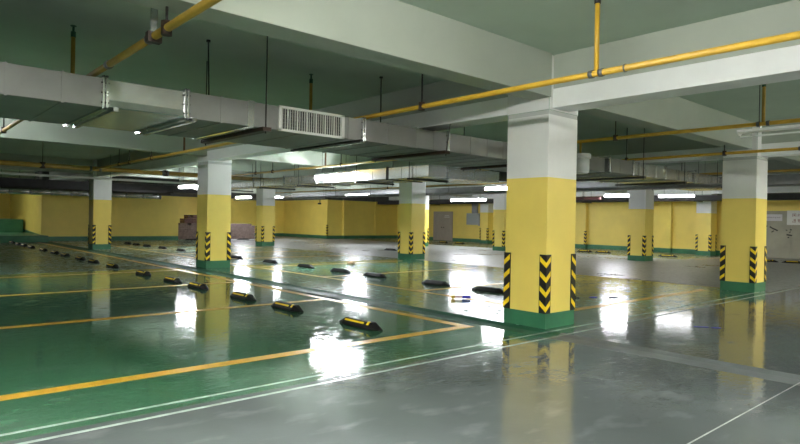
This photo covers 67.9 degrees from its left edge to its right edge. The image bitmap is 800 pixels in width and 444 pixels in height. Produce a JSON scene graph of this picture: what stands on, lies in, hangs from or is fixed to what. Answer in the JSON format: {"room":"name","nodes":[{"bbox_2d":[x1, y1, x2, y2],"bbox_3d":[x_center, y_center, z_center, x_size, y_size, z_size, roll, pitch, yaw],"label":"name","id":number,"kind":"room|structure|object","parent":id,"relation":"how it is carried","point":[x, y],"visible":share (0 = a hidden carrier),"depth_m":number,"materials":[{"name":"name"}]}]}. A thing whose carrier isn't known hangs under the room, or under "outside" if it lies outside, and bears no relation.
{"room":"parking garage","nodes":[
{"label":"parking garage","id":0,"kind":"room"},
{"bbox_2d":[0,193,9,218],"bbox_3d":[-34.227,-1.172,33.596,21.150,3.880,0.300,1,0,-41],"label":"wall","id":1,"kind":"structure","parent":0,"point":[4,198],"depth_m":40.09,"materials":[{"name":"yellow paint"}]},
{"bbox_2d":[10,171,40,233],"bbox_3d":[-23.039,-0.974,36.675,0.300,3.880,9.900,1,0,-41],"label":"wall","id":2,"kind":"structure","parent":0,"point":[26,207],"depth_m":35.60,"materials":[{"name":"yellow paint"}]},
{"bbox_2d":[40,171,178,240],"bbox_3d":[-16.947,-0.857,35.252,7.562,3.880,0.312,1,0,-41],"label":"wall","id":3,"kind":"structure","parent":0,"point":[62,218],"depth_m":35.50,"materials":[{"name":"yellow paint"}]},
{"bbox_2d":[111,176,115,239],"bbox_3d":[-16.973,-0.857,34.941,0.412,3.880,0.182,1,0,-41],"label":"wall","id":4,"kind":"structure","parent":0,"point":[113,181],"depth_m":34.94,"materials":[{"name":"yellow paint"}]},
{"bbox_2d":[178,192,283,235],"bbox_3d":[-14.024,-0.836,46.105,11.812,3.880,0.312,1,0,-41],"label":"wall","id":5,"kind":"structure","parent":0,"point":[242,212],"depth_m":47.19,"materials":[{"name":"yellow paint"}]},
{"bbox_2d":[283,198,324,238],"bbox_3d":[-7.597,-0.721,47.513,0.312,3.880,6.112,1,0,-41],"label":"wall","id":6,"kind":"structure","parent":0,"point":[302,217],"depth_m":47.26,"materials":[{"name":"yellow paint"}]},
{"bbox_2d":[342,198,348,238],"bbox_3d":[-4.196,-0.653,45.927,0.512,3.880,0.232,1,0,-41],"label":"wall","id":7,"kind":"structure","parent":0,"point":[345,208],"depth_m":45.81,"materials":[{"name":"yellow paint"}]},
{"bbox_2d":[325,197,396,238],"bbox_3d":[-2.856,-0.633,47.431,7.312,3.880,0.312,1,0,-41],"label":"wall","id":8,"kind":"structure","parent":0,"point":[361,209],"depth_m":47.04,"materials":[{"name":"yellow paint"}]},
{"bbox_2d":[374,197,379,237],"bbox_3d":[-1.852,-0.616,48.031,0.412,3.880,0.182,1,0,-41],"label":"wall","id":9,"kind":"structure","parent":0,"point":[377,207],"depth_m":47.93,"materials":[{"name":"yellow paint"}]},
{"bbox_2d":[0,236,799,443],"bbox_3d":[-4.409,1.372,20.149,48.100,0.032,60.000,1,0,-41],"label":"floor","id":10,"kind":"structure","parent":0,"point":[664,379],"depth_m":6.80,"materials":[{"name":"green paint"}]},
{"bbox_2d":[0,232,47,242],"bbox_3d":[-30.273,0.685,28.852,20.840,0.340,12.100,1,0,-41],"label":"kerb","id":11,"kind":"object","parent":10,"relation":"on","point":[5,237],"visible":0.8,"depth_m":30.74,"materials":[{"name":"green paint"}]},
{"bbox_2d":[0,219,22,231],"bbox_3d":[-32.425,0.079,31.209,20.720,0.780,5.700,1,0,-41],"label":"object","id":12,"kind":"object","parent":11,"relation":"on","point":[6,225],"visible":1,"depth_m":35.53,"materials":[{"name":"green paint"}]},
{"bbox_2d":[75,256,85,259],"bbox_3d":[-10.584,1.194,19.696,0.200,0.098,0.910,1,0,-41],"label":"wheel stop","id":13,"kind":"object","parent":10,"relation":"on","point":[77,257],"visible":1,"depth_m":19.48,"materials":[{"name":"black rubber"}]},
{"bbox_2d":[88,259,99,263],"bbox_3d":[-9.539,1.216,18.511,0.200,0.098,0.910,1,0,-41],"label":"wheel stop","id":14,"kind":"object","parent":10,"relation":"on","point":[89,260],"visible":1,"depth_m":18.30,"materials":[{"name":"black rubber"}]},
{"bbox_2d":[88,159,111,248],"bbox_3d":[-13.200,-0.760,26.171,0.753,3.881,0.753,1,0,-41],"label":"pillar","id":15,"kind":"structure","parent":10,"relation":"on","point":[100,191],"depth_m":25.90,"materials":[{"name":"yellow paint"}]},
{"bbox_2d":[106,263,118,267],"bbox_3d":[-8.235,1.245,17.035,0.200,0.098,0.910,1,0,-41],"label":"wheel stop","id":16,"kind":"object","parent":10,"relation":"on","point":[111,265],"visible":1,"depth_m":16.82,"materials":[{"name":"black rubber"}]},
{"bbox_2d":[135,270,150,275],"bbox_3d":[-6.514,1.282,15.086,0.200,0.098,0.910,1,0,-41],"label":"wheel stop","id":17,"kind":"object","parent":10,"relation":"on","point":[140,272],"visible":1,"depth_m":14.89,"materials":[{"name":"black rubber"}]},
{"bbox_2d":[164,276,181,282],"bbox_3d":[-5.204,1.311,13.602,0.200,0.098,0.910,1,0,-41],"label":"wheel stop","id":18,"kind":"object","parent":10,"relation":"on","point":[167,278],"visible":1,"depth_m":13.41,"materials":[{"name":"black rubber"}]},
{"bbox_2d":[178,223,196,238],"bbox_3d":[-14.142,0.596,39.150,1.542,1.054,1.012,1,0,-41],"label":"brick stack","id":19,"kind":"object","parent":10,"relation":"on","point":[185,230],"visible":0.66,"depth_m":38.75,"materials":[{"name":"brown brick"}]},
{"bbox_2d":[180,218,196,222],"bbox_3d":[-13.942,-0.081,39.313,0.942,0.294,0.811,1,0,-41],"label":"brick stack","id":20,"kind":"object","parent":19,"relation":"on","point":[182,220],"visible":0.96,"depth_m":38.97,"materials":[{"name":"brick"}]},
{"bbox_2d":[184,215,196,218],"bbox_3d":[-13.844,-0.349,39.396,0.692,0.234,0.709,1,0,-41],"label":"brick stack","id":21,"kind":"object","parent":20,"relation":"on","point":[185,216],"visible":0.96,"depth_m":39.19,"materials":[{"name":"brick"}]},
{"bbox_2d":[187,282,207,289],"bbox_3d":[-4.264,1.332,12.538,0.200,0.098,0.910,1,0,-41],"label":"wheel stop","id":22,"kind":"object","parent":10,"relation":"on","point":[197,285],"visible":1,"depth_m":12.37,"materials":[{"name":"black rubber"}]},
{"bbox_2d":[196,156,231,267],"bbox_3d":[-5.543,-0.593,17.725,0.753,3.881,0.753,1,0,-41],"label":"pillar","id":23,"kind":"structure","parent":10,"relation":"on","point":[213,234],"depth_m":17.46,"materials":[{"name":"yellow paint"}]},
{"bbox_2d":[231,255,242,258],"bbox_3d":[-5.976,1.273,21.698,0.200,0.098,0.910,1,0,-41],"label":"wheel stop","id":24,"kind":"object","parent":10,"relation":"on","point":[232,256],"visible":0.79,"depth_m":21.54,"materials":[{"name":"black rubber"}]},
{"bbox_2d":[230,223,254,238],"bbox_3d":[-11.294,0.641,41.665,1.942,1.054,1.012,1,0,-41],"label":"brick stack","id":25,"kind":"object","parent":10,"relation":"on","point":[237,231],"visible":0.82,"depth_m":41.31,"materials":[{"name":"brown brick"}]},
{"bbox_2d":[230,291,256,300],"bbox_3d":[-2.907,1.361,11.001,0.200,0.098,0.910,1,0,-41],"label":"wheel stop","id":26,"kind":"object","parent":10,"relation":"on","point":[240,295],"visible":1,"depth_m":10.84,"materials":[{"name":"black rubber"}]},
{"bbox_2d":[255,188,274,245],"bbox_3d":[-7.248,-0.667,32.029,0.753,3.881,0.753,1,0,-41],"label":"pillar","id":27,"kind":"structure","parent":10,"relation":"on","point":[265,198],"depth_m":31.77,"materials":[{"name":"yellow paint"}]},
{"bbox_2d":[262,259,277,263],"bbox_3d":[-4.335,1.309,19.839,0.200,0.098,0.910,1,0,-41],"label":"wheel stop","id":28,"kind":"object","parent":10,"relation":"on","point":[265,260],"visible":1,"depth_m":19.67,"materials":[{"name":"black rubber"}]},
{"bbox_2d":[271,301,303,311],"bbox_3d":[-1.868,1.384,9.825,0.200,0.098,0.910,1,0,-41],"label":"wheel stop","id":29,"kind":"object","parent":10,"relation":"on","point":[287,306],"visible":1,"depth_m":9.68,"materials":[{"name":"black rubber"}]},
{"bbox_2d":[297,264,313,267],"bbox_3d":[-2.892,1.340,18.205,0.200,0.098,0.910,1,0,-41],"label":"wheel stop","id":30,"kind":"object","parent":10,"relation":"on","point":[298,265],"visible":1,"depth_m":18.10,"materials":[{"name":"black rubber"}]},
{"bbox_2d":[330,268,350,272],"bbox_3d":[-1.688,1.367,16.841,0.200,0.098,0.910,1,0,-41],"label":"wheel stop","id":31,"kind":"object","parent":10,"relation":"on","point":[333,269],"visible":1,"depth_m":16.70,"materials":[{"name":"black rubber"}]},
{"bbox_2d":[339,316,382,330],"bbox_3d":[-0.558,1.413,8.340,0.200,0.098,0.910,1,0,-41],"label":"wheel stop","id":32,"kind":"object","parent":10,"relation":"on","point":[351,321],"visible":1,"depth_m":8.21,"materials":[{"name":"black rubber"}]},
{"bbox_2d":[363,272,386,277],"bbox_3d":[-0.668,1.389,15.687,0.200,0.098,0.910,1,0,-41],"label":"wheel stop","id":33,"kind":"object","parent":10,"relation":"on","point":[379,275],"visible":1,"depth_m":15.55,"materials":[{"name":"black rubber"}]},
{"bbox_2d":[398,182,425,259],"bbox_3d":[0.473,-0.498,23.119,0.753,3.881,0.753,1,0,-41],"label":"pillar","id":34,"kind":"structure","parent":10,"relation":"on","point":[412,195],"depth_m":22.86,"materials":[{"name":"yellow paint"}]},
{"bbox_2d":[425,196,428,245],"bbox_3d":[1.181,-0.520,34.871,0.753,3.881,0.753,1,0,-41],"label":"pillar","id":35,"kind":"structure","parent":10,"relation":"on","point":[427,197],"depth_m":34.75,"materials":[{"name":"yellow paint"}]},
{"bbox_2d":[421,279,449,285],"bbox_3d":[0.841,1.422,13.978,0.200,0.098,0.910,1,0,-41],"label":"wheel stop","id":36,"kind":"object","parent":10,"relation":"on","point":[428,281],"visible":1,"depth_m":13.87,"materials":[{"name":"black rubber"}]},
{"bbox_2d":[451,295,470,298],"bbox_3d":[1.179,1.449,11.500,0.380,0.072,0.070,1,0,-5],"label":"bottle","id":37,"kind":"object","parent":10,"relation":"on","point":[452,296],"visible":1,"depth_m":11.48,"materials":[{"name":"multicoloured"}]},
{"bbox_2d":[479,194,493,243],"bbox_3d":[6.132,-0.449,41.712,0.753,3.881,0.753,1,0,-41],"label":"pillar","id":38,"kind":"structure","parent":10,"relation":"on","point":[486,210],"depth_m":41.43,"materials":[{"name":"yellow paint"}]},
{"bbox_2d":[471,286,503,293],"bbox_3d":[1.899,1.445,12.779,0.200,0.098,0.910,1,0,-41],"label":"wheel stop","id":39,"kind":"object","parent":10,"relation":"on","point":[477,288],"visible":0.85,"depth_m":12.69,"materials":[{"name":"black rubber"}]},
{"bbox_2d":[492,193,506,250],"bbox_3d":[5.441,-0.431,31.376,0.753,3.881,0.753,1,0,-41],"label":"pillar","id":40,"kind":"structure","parent":10,"relation":"on","point":[499,205],"depth_m":31.09,"materials":[{"name":"yellow paint"}]},
{"bbox_2d":[503,55,577,328],"bbox_3d":[2.111,-0.426,8.890,0.753,3.881,0.753,1,0,-41],"label":"pillar","id":41,"kind":"structure","parent":10,"relation":"on","point":[540,256],"depth_m":8.63,"materials":[{"name":"yellow paint"}]},
{"bbox_2d":[627,189,653,260],"bbox_3d":[10.096,-0.326,24.895,0.753,3.881,0.753,1,0,-41],"label":"pillar","id":42,"kind":"structure","parent":10,"relation":"on","point":[641,202],"depth_m":24.64,"materials":[{"name":"yellow paint"}]},
{"bbox_2d":[659,254,676,256],"bbox_3d":[12.702,1.599,28.191,0.200,0.098,0.910,1,0,-41],"label":"wheel stop","id":43,"kind":"object","parent":10,"relation":"on","point":[662,255],"visible":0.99,"depth_m":28.12,"materials":[{"name":"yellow rubber"}]},
{"bbox_2d":[695,191,716,255],"bbox_3d":[15.769,-0.237,30.587,0.753,3.881,0.753,1,0,-41],"label":"pillar","id":44,"kind":"structure","parent":10,"relation":"on","point":[706,211],"depth_m":30.34,"materials":[{"name":"yellow paint"}]},
{"bbox_2d":[720,122,767,292],"bbox_3d":[8.109,-0.330,14.002,0.753,3.881,0.753,1,0,-41],"label":"pillar","id":45,"kind":"structure","parent":10,"relation":"on","point":[743,248],"depth_m":13.74,"materials":[{"name":"yellow paint"}]},
{"bbox_2d":[781,261,799,263],"bbox_3d":[16.523,1.679,24.922,0.200,0.098,0.910,1,0,-41],"label":"wheel stop","id":46,"kind":"object","parent":10,"relation":"on","point":[797,262],"visible":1,"depth_m":24.91,"materials":[{"name":"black rubber"}]},
{"bbox_2d":[0,0,799,179],"bbox_3d":[-4.335,-2.620,20.137,48.100,0.200,60.000,1,0,-41],"label":"ceiling","id":47,"kind":"structure","parent":0,"point":[33,33],"depth_m":8.55,"materials":[{"name":"paint"}]},
{"bbox_2d":[0,153,92,173],"bbox_3d":[-21.347,-2.526,18.966,21.053,0.610,0.360,1,0,-41],"label":"ceiling beam","id":48,"kind":"structure","parent":47,"relation":"attached to","point":[3,156],"depth_m":24.64,"materials":[{"name":"paint"}]},
{"bbox_2d":[49,172,88,180],"bbox_3d":[-19.820,-2.471,33.639,0.430,0.750,19.268,1,0,-41],"label":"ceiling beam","id":49,"kind":"structure","parent":47,"relation":"attached to","point":[50,173],"depth_m":29.55,"materials":[{"name":"paint"}]},
{"bbox_2d":[0,175,161,199],"bbox_3d":[-22.874,-2.183,28.058,22.810,1.405,0.322,1,0,-41],"label":"cable tray","id":50,"kind":"object","parent":47,"relation":"hanging from","point":[2,190],"visible":0.62,"depth_m":32.15,"materials":[{"name":"metal"}]},
{"bbox_2d":[0,169,166,193],"bbox_3d":[-19.779,-2.159,23.186,21.000,1.310,0.700,1,0,-41],"label":"cable tray","id":51,"kind":"object","parent":47,"relation":"hanging from","point":[1,185],"visible":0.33,"depth_m":27.06,"materials":[{"name":"grey metal"}]},
{"bbox_2d":[2,178,169,194],"bbox_3d":[-21.983,-2.261,27.042,22.800,1.210,0.600,1,0,-41],"label":"cable tray","id":52,"kind":"object","parent":47,"relation":"hanging from","point":[153,178],"visible":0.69,"depth_m":31.06,"materials":[{"name":"grey metal"}]},
{"bbox_2d":[0,160,195,184],"bbox_3d":[-16.405,-2.229,18.839,20.300,1.020,0.100,1,0,-41],"label":"pipe","id":53,"kind":"object","parent":47,"relation":"hanging from","point":[5,173],"visible":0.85,"depth_m":22.93,"materials":[{"name":"yellow"}]},
{"bbox_2d":[0,171,197,193],"bbox_3d":[-21.179,-2.261,25.150,25.500,1.170,1.600,1,0,-41],"label":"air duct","id":54,"kind":"object","parent":47,"relation":"hanging from","point":[3,180],"visible":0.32,"depth_m":29.21,"materials":[{"name":"grey metal"}]},
{"bbox_2d":[0,118,207,155],"bbox_3d":[-13.627,-2.358,10.336,21.203,0.610,0.360,1,0,-41],"label":"ceiling beam","id":55,"kind":"structure","parent":47,"relation":"attached to","point":[34,131],"depth_m":15.28,"materials":[{"name":"paint"}]},
{"bbox_2d":[0,0,221,134],"bbox_3d":[-3.990,-2.050,7.318,0.120,0.852,28.310,1,0,-41],"label":"pipe","id":56,"kind":"object","parent":47,"relation":"hanging from","point":[154,35],"visible":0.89,"depth_m":5.25,"materials":[{"name":"metal"}]},
{"bbox_2d":[0,147,269,180],"bbox_3d":[-13.665,-2.237,17.776,23.000,0.896,0.184,1,0,-41],"label":"pipe","id":57,"kind":"object","parent":47,"relation":"hanging from","point":[43,165],"visible":0.8,"depth_m":20.67,"materials":[{"name":"metal"}]},
{"bbox_2d":[0,170,291,194],"bbox_3d":[-21.876,-2.579,33.574,39.600,0.610,0.360,1,0,-41],"label":"ceiling beam","id":58,"kind":"structure","parent":47,"relation":"attached to","point":[2,175],"depth_m":34.06,"materials":[{"name":"paint"}]},
{"bbox_2d":[97,151,197,177],"bbox_3d":[-9.427,-2.244,21.869,0.430,0.750,10.661,1,0,-41],"label":"ceiling beam","id":59,"kind":"structure","parent":47,"relation":"attached to","point":[174,161],"depth_m":21.15,"materials":[{"name":"paint"}]},
{"bbox_2d":[179,167,197,188],"bbox_3d":[-9.708,-2.103,27.343,0.229,1.075,1.900,1,0,-41],"label":"tube light","id":60,"kind":"object","parent":47,"relation":"hanging from","point":[187,185],"visible":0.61,"depth_m":27.21,"materials":[{"name":"white"}]},
{"bbox_2d":[180,180,197,184],"bbox_3d":[-13.936,-2.378,39.136,0.430,0.750,18.818,1,0,-41],"label":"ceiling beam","id":61,"kind":"structure","parent":47,"relation":"attached to","point":[188,181],"depth_m":38.49,"materials":[{"name":"paint"}]},
{"bbox_2d":[122,167,262,182],"bbox_3d":[-10.056,-2.347,28.939,7.601,0.610,0.360,1,0,-41],"label":"ceiling beam","id":62,"kind":"structure","parent":47,"relation":"attached to","point":[179,169],"depth_m":28.56,"materials":[{"name":"paint"}]},
{"bbox_2d":[0,36,604,172],"bbox_3d":[-3.568,-1.825,7.321,20.300,1.297,1.950,1,0,-41],"label":"air duct","id":63,"kind":"object","parent":47,"relation":"hanging from","point":[28,93],"visible":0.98,"depth_m":7.70,"materials":[{"name":"metal"}]},
{"bbox_2d":[278,105,344,138],"bbox_3d":[-1.207,-1.372,8.227,1.070,0.340,0.030,1,0,-41],"label":"grille","id":64,"kind":"object","parent":63,"relation":"attached to","point":[290,119],"depth_m":8.21,"materials":[{"name":"white metal"}]},
{"bbox_2d":[263,167,355,177],"bbox_3d":[-3.563,-2.152,27.389,0.430,0.750,11.051,1,0,-41],"label":"ceiling beam","id":65,"kind":"structure","parent":47,"relation":"attached to","point":[305,172],"depth_m":28.18,"materials":[{"name":"paint"}]},
{"bbox_2d":[238,151,411,169],"bbox_3d":[-2.378,-2.179,20.273,7.341,0.610,0.360,1,0,-41],"label":"ceiling beam","id":66,"kind":"structure","parent":47,"relation":"attached to","point":[308,158],"depth_m":19.82,"materials":[{"name":"paint"}]},
{"bbox_2d":[315,152,353,179],"bbox_3d":[-2.081,-1.917,18.705,0.229,1.115,1.850,1,0,-41],"label":"tube light","id":67,"kind":"object","parent":47,"relation":"hanging from","point":[347,174],"visible":0.94,"depth_m":18.55,"materials":[{"name":"white plastic"}]},
{"bbox_2d":[121,0,551,99],"bbox_3d":[-5.892,-2.189,1.493,21.093,0.610,0.360,1,0,-41],"label":"ceiling beam","id":68,"kind":"structure","parent":47,"relation":"attached to","point":[394,33],"depth_m":6.43,"materials":[{"name":"paint"}]},
{"bbox_2d":[275,183,398,196],"bbox_3d":[-6.387,-2.252,43.503,0.430,0.750,22.268,1,0,-41],"label":"ceiling beam","id":69,"kind":"structure","parent":47,"relation":"attached to","point":[395,184],"depth_m":42.66,"materials":[{"name":"paint"}]},
{"bbox_2d":[194,156,498,191],"bbox_3d":[-3.481,-1.867,22.820,3.050,1.290,16.130,1,0,-41],"label":"air duct","id":70,"kind":"object","parent":47,"relation":"hanging from","point":[446,174],"visible":0.85,"depth_m":17.75,"materials":[{"name":"metal"}]},
{"bbox_2d":[207,80,507,160],"bbox_3d":[-1.786,-2.077,13.216,0.430,0.750,10.951,1,0,-41],"label":"ceiling beam","id":71,"kind":"structure","parent":47,"relation":"attached to","point":[492,109],"depth_m":10.47,"materials":[{"name":"paint"}]},
{"bbox_2d":[346,193,369,194],"bbox_3d":[-2.406,-1.987,33.727,0.229,1.075,2.000,1,0,-41],"label":"tube light","id":72,"kind":"object","parent":47,"relation":"hanging from","point":[360,193],"visible":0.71,"depth_m":33.29,"materials":[{"name":"white"}]},
{"bbox_2d":[316,184,471,196],"bbox_3d":[-0.484,-2.195,37.395,16.468,0.610,0.360,1,0,-41],"label":"ceiling beam","id":73,"kind":"structure","parent":47,"relation":"attached to","point":[368,185],"depth_m":35.93,"materials":[{"name":"paint"}]},
{"bbox_2d":[389,194,479,199],"bbox_3d":[-1.078,-2.171,49.426,0.430,0.750,20.418,1,0,-41],"label":"ceiling beam","id":74,"kind":"structure","parent":47,"relation":"attached to","point":[431,197],"depth_m":44.21,"materials":[{"name":"paint"}]},
{"bbox_2d":[95,0,799,169],"bbox_3d":[-1.290,-2.008,9.702,0.590,0.850,28.310,1,0,-41],"label":"pipe","id":75,"kind":"object","parent":47,"relation":"hanging from","point":[601,72],"visible":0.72,"depth_m":6.26,"materials":[{"name":"yellow metal"}]},
{"bbox_2d":[451,198,485,200],"bbox_3d":[3.844,-1.791,33.446,0.229,1.235,2.500,1,0,-41],"label":"tube light","id":76,"kind":"object","parent":47,"relation":"hanging from","point":[459,199],"visible":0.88,"depth_m":33.23,"materials":[{"name":"white plastic"}]},
{"bbox_2d":[485,186,506,189],"bbox_3d":[4.044,-1.839,24.082,0.229,1.075,1.400,1,0,-41],"label":"tube light","id":77,"kind":"object","parent":47,"relation":"hanging from","point":[486,187],"visible":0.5,"depth_m":24.09,"materials":[{"name":"white"}]},
{"bbox_2d":[487,170,506,181],"bbox_3d":[3.162,-1.782,18.835,1.607,1.192,0.400,1,0,-41],"label":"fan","id":78,"kind":"object","parent":47,"relation":"hanging from","point":[502,175],"visible":0.11,"depth_m":18.73,"materials":[{"name":"black metal"}]},
{"bbox_2d":[426,181,598,188],"bbox_3d":[5.654,-1.989,29.867,0.430,0.750,12.641,1,0,-41],"label":"ceiling beam","id":79,"kind":"structure","parent":47,"relation":"attached to","point":[427,183],"depth_m":32.59,"materials":[{"name":"paint"}]},
{"bbox_2d":[231,84,799,176],"bbox_3d":[1.621,-1.967,13.608,0.090,0.848,26.310,1,0,-41],"label":"pipe","id":80,"kind":"object","parent":47,"relation":"hanging from","point":[763,122],"visible":0.55,"depth_m":10.25,"materials":[{"name":"yellow metal"}]},
{"bbox_2d":[576,143,590,173],"bbox_3d":[3.485,-1.230,11.485,0.390,0.580,0.390,1,0,-41],"label":"canister","id":81,"kind":"object","parent":80,"relation":"hanging from","point":[583,159],"visible":0.69,"depth_m":11.33,"materials":[{"name":"white metal"}]},
{"bbox_2d":[233,168,799,200],"bbox_3d":[0.265,-1.749,24.883,0.600,1.400,31.000,1,0,-41],"label":"cable tray","id":82,"kind":"object","parent":47,"relation":"hanging from","point":[777,183],"visible":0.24,"depth_m":18.14,"materials":[{"name":"grey metal"}]},
{"bbox_2d":[275,164,799,193],"bbox_3d":[4.048,-1.932,23.550,0.096,0.886,38.000,1,0,-41],"label":"pipe","id":83,"kind":"object","parent":47,"relation":"hanging from","point":[780,170],"visible":0.38,"depth_m":25.45,"materials":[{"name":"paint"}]},
{"bbox_2d":[292,165,799,196],"bbox_3d":[3.736,-1.925,29.945,0.600,0.950,34.000,1,0,-41],"label":"cable tray","id":84,"kind":"object","parent":47,"relation":"hanging from","point":[782,177],"visible":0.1,"depth_m":30.00,"materials":[{"name":"grey metal"}]},
{"bbox_2d":[499,181,626,192],"bbox_3d":[7.139,-2.028,28.679,16.578,0.610,0.360,1,0,-41],"label":"ceiling beam","id":85,"kind":"structure","parent":47,"relation":"attached to","point":[614,191],"depth_m":32.82,"materials":[{"name":"paint"}]},
{"bbox_2d":[412,135,722,167],"bbox_3d":[4.273,-1.981,18.515,0.430,0.750,11.151,1,0,-41],"label":"ceiling beam","id":86,"kind":"structure","parent":47,"relation":"attached to","point":[663,145],"depth_m":15.54,"materials":[{"name":"paint"}]},
{"bbox_2d":[377,193,799,204],"bbox_3d":[10.453,-1.670,33.213,0.900,1.230,36.000,1,0,-41],"label":"cable tray","id":87,"kind":"object","parent":47,"relation":"hanging from","point":[698,198],"visible":0.57,"depth_m":30.26,"materials":[{"name":"grey metal"}]},
{"bbox_2d":[576,196,600,200],"bbox_3d":[7.722,-1.711,30.867,0.176,1.236,5.900,1,0,-41],"label":"pipe","id":88,"kind":"object","parent":47,"relation":"hanging from","point":[583,198],"visible":0.35,"depth_m":29.12,"materials":[{"name":"metal"}]},
{"bbox_2d":[487,189,696,197],"bbox_3d":[10.794,-1.912,35.981,0.430,0.750,13.981,1,0,-41],"label":"ceiling beam","id":89,"kind":"structure","parent":47,"relation":"attached to","point":[656,191],"depth_m":33.85,"materials":[{"name":"paint"}]},
{"bbox_2d":[604,193,628,196],"bbox_3d":[10.363,-1.724,28.029,0.229,1.095,1.450,1,0,-41],"label":"tube light","id":90,"kind":"object","parent":47,"relation":"hanging from","point":[626,194],"visible":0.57,"depth_m":28.00,"materials":[{"name":"white"}]},
{"bbox_2d":[475,128,799,169],"bbox_3d":[4.357,-1.923,16.024,0.090,0.848,26.310,1,0,-41],"label":"pipe","id":91,"kind":"object","parent":47,"relation":"hanging from","point":[723,153],"visible":0.34,"depth_m":13.08,"materials":[{"name":"metal"}]},
{"bbox_2d":[576,128,721,190],"bbox_3d":[7.412,-1.649,16.987,8.840,1.290,2.000,1,0,-41],"label":"air duct","id":92,"kind":"object","parent":47,"relation":"hanging from","point":[628,172],"visible":0.6,"depth_m":15.23,"materials":[{"name":"metal"}]},
{"bbox_2d":[578,97,752,149],"bbox_3d":[5.242,-2.012,11.327,7.141,0.610,0.360,1,0,-41],"label":"ceiling beam","id":93,"kind":"structure","parent":47,"relation":"attached to","point":[673,113],"depth_m":11.12,"materials":[{"name":"paint"}]},
{"bbox_2d":[553,0,799,111],"bbox_3d":[7.920,-1.865,2.223,0.430,0.750,16.903,1,0,-41],"label":"ceiling beam","id":94,"kind":"structure","parent":47,"relation":"attached to","point":[777,62],"depth_m":7.05,"materials":[{"name":"paint"}]},
{"bbox_2d":[658,194,694,197],"bbox_3d":[12.710,-1.679,27.334,0.229,1.095,1.600,1,0,-41],"label":"tube light","id":95,"kind":"object","parent":47,"relation":"hanging from","point":[659,195],"visible":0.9,"depth_m":27.31,"materials":[{"name":"white plastic"}]},
{"bbox_2d":[667,160,799,176],"bbox_3d":[18.140,-1.717,15.726,0.430,0.750,23.613,1,0,-41],"label":"ceiling beam","id":96,"kind":"structure","parent":47,"relation":"attached to","point":[772,164],"depth_m":22.36,"materials":[{"name":"paint"}]},
{"bbox_2d":[711,185,799,193],"bbox_3d":[23.892,-1.626,21.147,0.430,0.750,24.123,1,0,-41],"label":"ceiling beam","id":97,"kind":"structure","parent":47,"relation":"attached to","point":[770,189],"depth_m":27.78,"materials":[{"name":"paint"}]},
{"bbox_2d":[737,85,799,137],"bbox_3d":[5.861,-1.790,8.503,0.200,1.014,1.840,1,0,-41],"label":"tube light","id":98,"kind":"object","parent":47,"relation":"hanging from","point":[787,127],"visible":0.93,"depth_m":8.88,"materials":[{"name":"white"}]},
{"bbox_2d":[761,122,799,156],"bbox_3d":[13.999,-1.769,7.500,0.430,0.750,16.763,1,0,-41],"label":"ceiling beam","id":99,"kind":"structure","parent":47,"relation":"attached to","point":[785,140],"depth_m":13.36,"materials":[{"name":"paint"}]},
{"bbox_2d":[768,155,799,165],"bbox_3d":[14.799,-1.860,19.770,16.888,0.610,0.360,1,0,-41],"label":"ceiling beam","id":100,"kind":"structure","parent":47,"relation":"attached to","point":[795,160],"depth_m":15.70,"materials":[{"name":"paint"}]},
{"bbox_2d":[397,194,721,254],"bbox_3d":[8.751,-0.395,39.573,0.312,3.880,26.862,1,0,-41],"label":"wall","id":101,"kind":"structure","parent":0,"point":[607,221],"depth_m":34.92,"materials":[{"name":"yellow paint"}]},
{"bbox_2d":[433,211,452,240],"bbox_3d":[3.269,0.311,45.453,0.106,2.230,2.020,1,0,-41],"label":"door","id":102,"kind":"structure","parent":101,"relation":"in","point":[442,224],"depth_m":45.42,"materials":[{"name":"grey paint"}]},
{"bbox_2d":[466,204,479,225],"bbox_3d":[5.363,-0.603,42.948,0.309,1.750,1.240,1,0,-41],"label":"wall box","id":103,"kind":"object","parent":101,"relation":"attached to","point":[473,218],"visible":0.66,"depth_m":42.86,"materials":[{"name":"grey paint"}]},
{"bbox_2d":[575,203,587,247],"bbox_3d":[11.084,-0.343,36.531,0.282,3.880,0.912,1,0,-41],"label":"wall","id":104,"kind":"structure","parent":0,"point":[581,222],"depth_m":36.32,"materials":[{"name":"yellow paint"}]},
{"bbox_2d":[584,231,586,244],"bbox_3d":[11.266,0.968,36.151,0.119,0.833,0.119,1,0,-41],"label":"guard","id":105,"kind":"object","parent":104,"relation":"attached to","point":[585,232],"visible":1,"depth_m":36.12,"materials":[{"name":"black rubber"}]},
{"bbox_2d":[660,202,672,252],"bbox_3d":[14.619,-0.266,32.550,0.252,3.880,0.562,1,0,-41],"label":"wall","id":106,"kind":"structure","parent":0,"point":[666,207],"depth_m":32.43,"materials":[{"name":"yellow paint"}]},
{"bbox_2d":[767,192,799,210],"bbox_3d":[19.262,-1.296,27.690,0.300,1.620,4.850,1,0,-41],"label":"lintel","id":107,"kind":"object","parent":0,"point":[772,205],"depth_m":28.47,"materials":[{"name":"yellow paint"}]},
{"bbox_3d":[19.233,0.644,27.702,0.280,2.260,4.850,1,0,-41],"label":"wall","id":108,"kind":"structure","parent":0,"visible":0},
{"bbox_2d":[766,211,799,258],"bbox_3d":[19.054,0.631,27.577,0.106,2.280,4.820,1,0,-41],"label":"door","id":109,"kind":"structure","parent":108,"relation":"in","point":[780,243],"depth_m":28.44,"materials":[{"name":"grey paint"}]},
{"bbox_2d":[767,214,781,220],"bbox_3d":[18.056,-0.211,28.721,0.014,0.320,0.720,1,0,-41],"label":"wall sign","id":110,"kind":"object","parent":109,"relation":"attached to","point":[770,217],"visible":0.86,"depth_m":28.69,"materials":[{"name":"grey plastic"}]},
{"bbox_2d":[787,211,799,224],"bbox_3d":[18.694,-0.197,27.990,0.023,0.680,0.820,1,0,-41],"label":"notice board","id":111,"kind":"object","parent":109,"relation":"attached to","point":[793,217],"visible":1,"depth_m":28.09,"materials":[{"name":"white paper"}]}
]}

